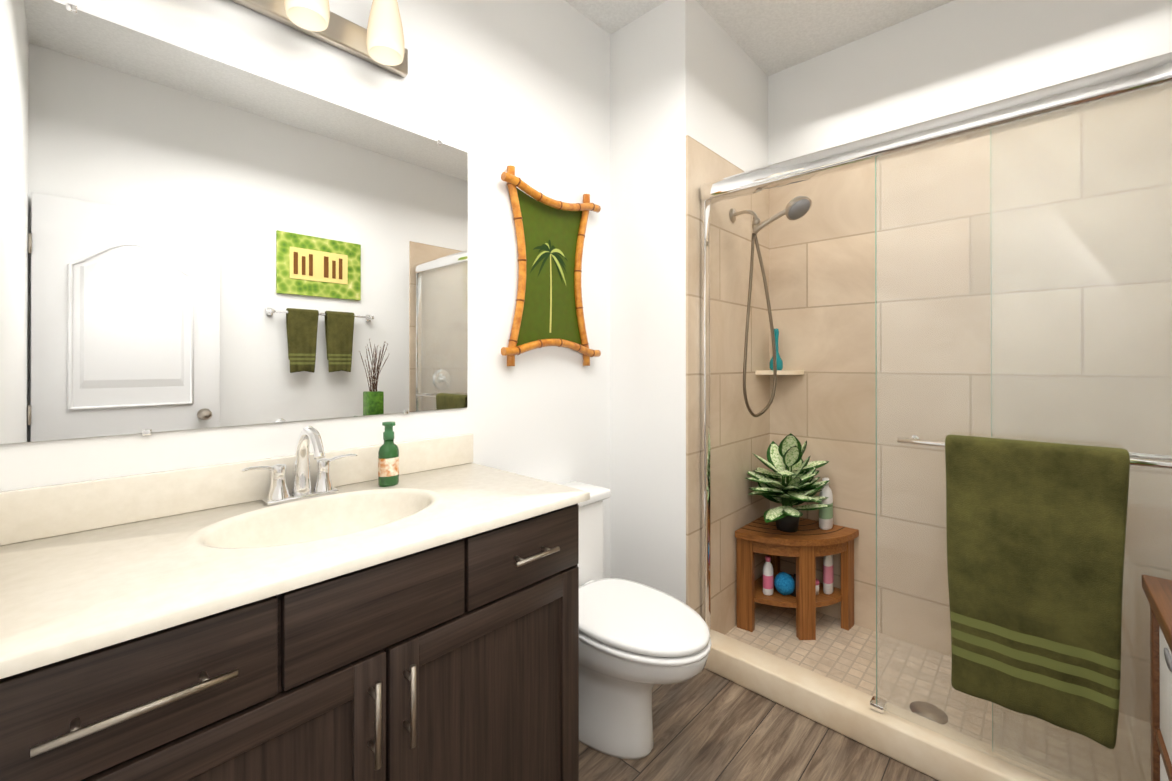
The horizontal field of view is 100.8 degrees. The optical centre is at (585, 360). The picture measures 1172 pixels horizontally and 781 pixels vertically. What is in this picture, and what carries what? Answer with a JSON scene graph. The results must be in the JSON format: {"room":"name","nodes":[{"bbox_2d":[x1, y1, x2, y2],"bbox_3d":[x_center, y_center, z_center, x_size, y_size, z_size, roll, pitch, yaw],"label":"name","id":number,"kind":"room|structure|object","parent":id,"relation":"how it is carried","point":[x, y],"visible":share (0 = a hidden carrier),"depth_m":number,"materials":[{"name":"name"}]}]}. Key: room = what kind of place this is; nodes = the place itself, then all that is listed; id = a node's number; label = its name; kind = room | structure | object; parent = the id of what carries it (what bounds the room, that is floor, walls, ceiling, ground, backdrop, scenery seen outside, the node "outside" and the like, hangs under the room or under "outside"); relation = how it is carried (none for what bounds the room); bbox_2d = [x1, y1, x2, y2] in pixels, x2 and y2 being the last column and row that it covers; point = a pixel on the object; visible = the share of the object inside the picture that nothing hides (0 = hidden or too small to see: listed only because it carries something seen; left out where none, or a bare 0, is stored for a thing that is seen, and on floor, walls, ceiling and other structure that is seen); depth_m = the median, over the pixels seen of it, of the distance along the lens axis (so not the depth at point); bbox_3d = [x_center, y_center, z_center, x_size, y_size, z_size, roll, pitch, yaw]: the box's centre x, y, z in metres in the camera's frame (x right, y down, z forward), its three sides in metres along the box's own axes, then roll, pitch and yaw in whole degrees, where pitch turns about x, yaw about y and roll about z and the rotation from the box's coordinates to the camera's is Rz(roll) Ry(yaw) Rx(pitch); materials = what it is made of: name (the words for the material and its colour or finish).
{"room":"bathroom","nodes":[
{"label":"bathroom","id":0,"kind":"room"},
{"bbox_2d":[0,0,609,578],"bbox_3d":[-0.588,-0.129,1.564,0.100,2.760,1.940,0,0,43],"label":"wall","id":1,"kind":"structure","parent":0,"point":[494,88],"depth_m":1.73,"materials":[{"name":"white paint"}]},
{"bbox_2d":[0,0,467,443],"bbox_3d":[-0.766,-0.280,1.293,0.008,0.892,1.044,0,0,43],"label":"mirror","id":2,"kind":"object","parent":1,"relation":"attached to","point":[190,239],"visible":1,"depth_m":1.14,"materials":[{"name":"silver mirror"}]},
{"bbox_2d":[231,0,407,76],"bbox_3d":[-0.720,-0.967,1.238,0.153,0.217,0.610,0,0,43],"label":"sconce","id":3,"kind":"object","parent":1,"relation":"attached to","point":[379,41],"visible":1,"depth_m":1.33,"materials":[{"name":"silver metal"}]},
{"bbox_2d":[501,166,600,365],"bbox_3d":[-0.130,-0.348,1.937,0.055,0.737,0.513,0,0,43],"label":"art","id":4,"kind":"object","parent":1,"relation":"attached to","point":[550,234],"visible":1,"depth_m":1.93,"materials":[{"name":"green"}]},
{"bbox_2d":[610,0,767,603],"bbox_3d":[0.532,-0.126,2.467,0.500,2.760,0.910,0,0,43],"label":"wall","id":5,"kind":"structure","parent":0,"point":[680,70],"depth_m":2.10,"materials":[{"name":"white paint"}]},
{"bbox_2d":[686,135,769,634],"bbox_3d":[0.684,0.171,2.256,0.010,2.165,0.809,0,0,43],"label":"wall tile","id":6,"kind":"structure","parent":5,"relation":"attached to","point":[739,435],"depth_m":2.19,"materials":[{"name":"beige tile"}]},
{"bbox_2d":[729,196,811,416],"bbox_3d":[0.820,-0.225,2.143,0.343,0.959,0.162,0,0,43],"label":"shower head","id":7,"kind":"object","parent":6,"relation":"attached to","point":[798,207],"visible":1,"depth_m":2.16},
{"bbox_2d":[579,668,937,780],"bbox_3d":[0.511,1.274,1.153,2.260,0.050,2.850,0,0,43],"label":"floor","id":8,"kind":"structure","parent":0,"point":[708,725],"depth_m":1.56,"materials":[{"name":"wood"}]},
{"bbox_2d":[0,426,589,780],"bbox_3d":[-0.557,0.705,1.087,0.590,1.088,1.085,0,0,43],"label":"bathroom vanity","id":9,"kind":"object","parent":8,"relation":"on","point":[303,613],"visible":1,"depth_m":0.91,"materials":[{"name":"brown wood"}]},
{"bbox_2d":[378,421,398,486],"bbox_3d":[-0.552,0.260,1.362,0.053,0.177,0.057,0,0,43],"label":"soap bottle","id":10,"kind":"object","parent":9,"relation":"on","point":[388,463],"visible":1,"depth_m":1.35,"materials":[{"name":"green glass"}]},
{"bbox_2d":[561,481,710,759],"bbox_3d":[0.081,0.877,1.653,0.730,0.748,0.404,0,0,43],"label":"toilet","id":11,"kind":"object","parent":8,"relation":"on","point":[637,641],"visible":0.56,"depth_m":1.53,"materials":[{"name":"white ceramic"}]},
{"bbox_2d":[704,629,1074,780],"bbox_3d":[1.091,1.198,1.480,1.638,0.105,0.120,0,0,43],"label":"curb","id":12,"kind":"object","parent":8,"relation":"on","point":[840,708],"visible":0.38,"depth_m":1.58,"materials":[{"name":"stone"}]},
{"bbox_2d":[700,52,1171,780],"bbox_3d":[1.089,0.203,1.481,1.634,1.882,0.145,0,0,43],"label":"shower door","id":13,"kind":"structure","parent":12,"relation":"on","point":[1122,84],"depth_m":1.35,"materials":[{"name":"clear glass"}]},
{"bbox_2d":[945,435,1129,748],"bbox_3d":[1.187,0.580,1.299,0.358,0.729,0.079,0,0,43],"label":"towel","id":14,"kind":"object","parent":13,"relation":"hanging from","point":[1036,533],"visible":1,"depth_m":1.26,"materials":[{"name":"green fabric"}]},
{"bbox_2d":[725,604,1150,780],"bbox_3d":[1.310,1.241,1.713,1.640,0.020,0.740,0,0,43],"label":"shower floor","id":15,"kind":"structure","parent":8,"relation":"on","point":[834,650],"depth_m":1.89,"materials":[{"name":"tile"}]},
{"bbox_2d":[735,433,858,639],"bbox_3d":[0.959,0.778,2.227,0.416,0.909,0.458,0,0,43],"label":"bench","id":16,"kind":"object","parent":15,"relation":"on","point":[785,528],"visible":1,"depth_m":2.21,"materials":[{"name":"brown wood"}]},
{"bbox_2d":[746,433,829,532],"bbox_3d":[0.929,0.553,2.244,0.350,0.458,0.441,0,0,43],"label":"plant","id":17,"kind":"object","parent":16,"relation":"on","point":[792,482],"depth_m":2.22,"materials":[{"name":"green plant"}]},
{"bbox_2d":[910,701,947,723],"bbox_3d":[1.197,1.229,1.696,0.110,0.003,0.110,0,0,43],"label":"floor drain","id":18,"kind":"object","parent":15,"relation":"on","point":[935,711],"depth_m":1.69,"materials":[{"name":"silver metal"}]},
{"bbox_2d":[1142,575,1171,780],"bbox_3d":[1.248,0.873,0.760,0.434,0.750,0.622,0,0,43],"label":"cabinet","id":19,"kind":"object","parent":8,"relation":"on","point":[1157,591],"visible":1,"depth_m":1.05,"materials":[{"name":"brown wood"}]},
{"bbox_2d":[565,0,952,75],"bbox_3d":[0.511,-1.536,1.163,2.260,0.050,2.850,0,0,43],"label":"ceiling","id":20,"kind":"structure","parent":0,"point":[769,37],"depth_m":2.14,"materials":[{"name":"paint"}]},
{"bbox_2d":[768,0,1171,164],"bbox_3d":[1.637,-0.128,1.994,1.760,2.760,0.090,0,0,43],"label":"wall","id":21,"kind":"structure","parent":0,"point":[953,56],"depth_m":2.04,"materials":[{"name":"white paint"}]},
{"bbox_2d":[769,91,1171,721],"bbox_3d":[1.570,0.160,1.987,1.650,2.145,0.010,0,0,43],"label":"wall tile","id":22,"kind":"structure","parent":21,"relation":"attached to","point":[821,295],"depth_m":2.06,"materials":[{"name":"beige tile"}]},
{"bbox_2d":[755,329,803,374],"bbox_3d":[0.969,-0.048,2.423,0.175,0.232,0.175,0,0,43],"label":"corner shelf","id":23,"kind":"object","parent":22,"relation":"attached to","point":[779,362],"visible":0.67,"depth_m":2.42,"materials":[{"name":"stone"}]},
{"bbox_2d":[769,329,782,369],"bbox_3d":[0.964,-0.058,2.459,0.064,0.212,0.064,0,0,43],"label":"bottle","id":24,"kind":"object","parent":23,"relation":"on","point":[779,361],"depth_m":2.45,"materials":[{"name":"teal plastic"}]}
]}

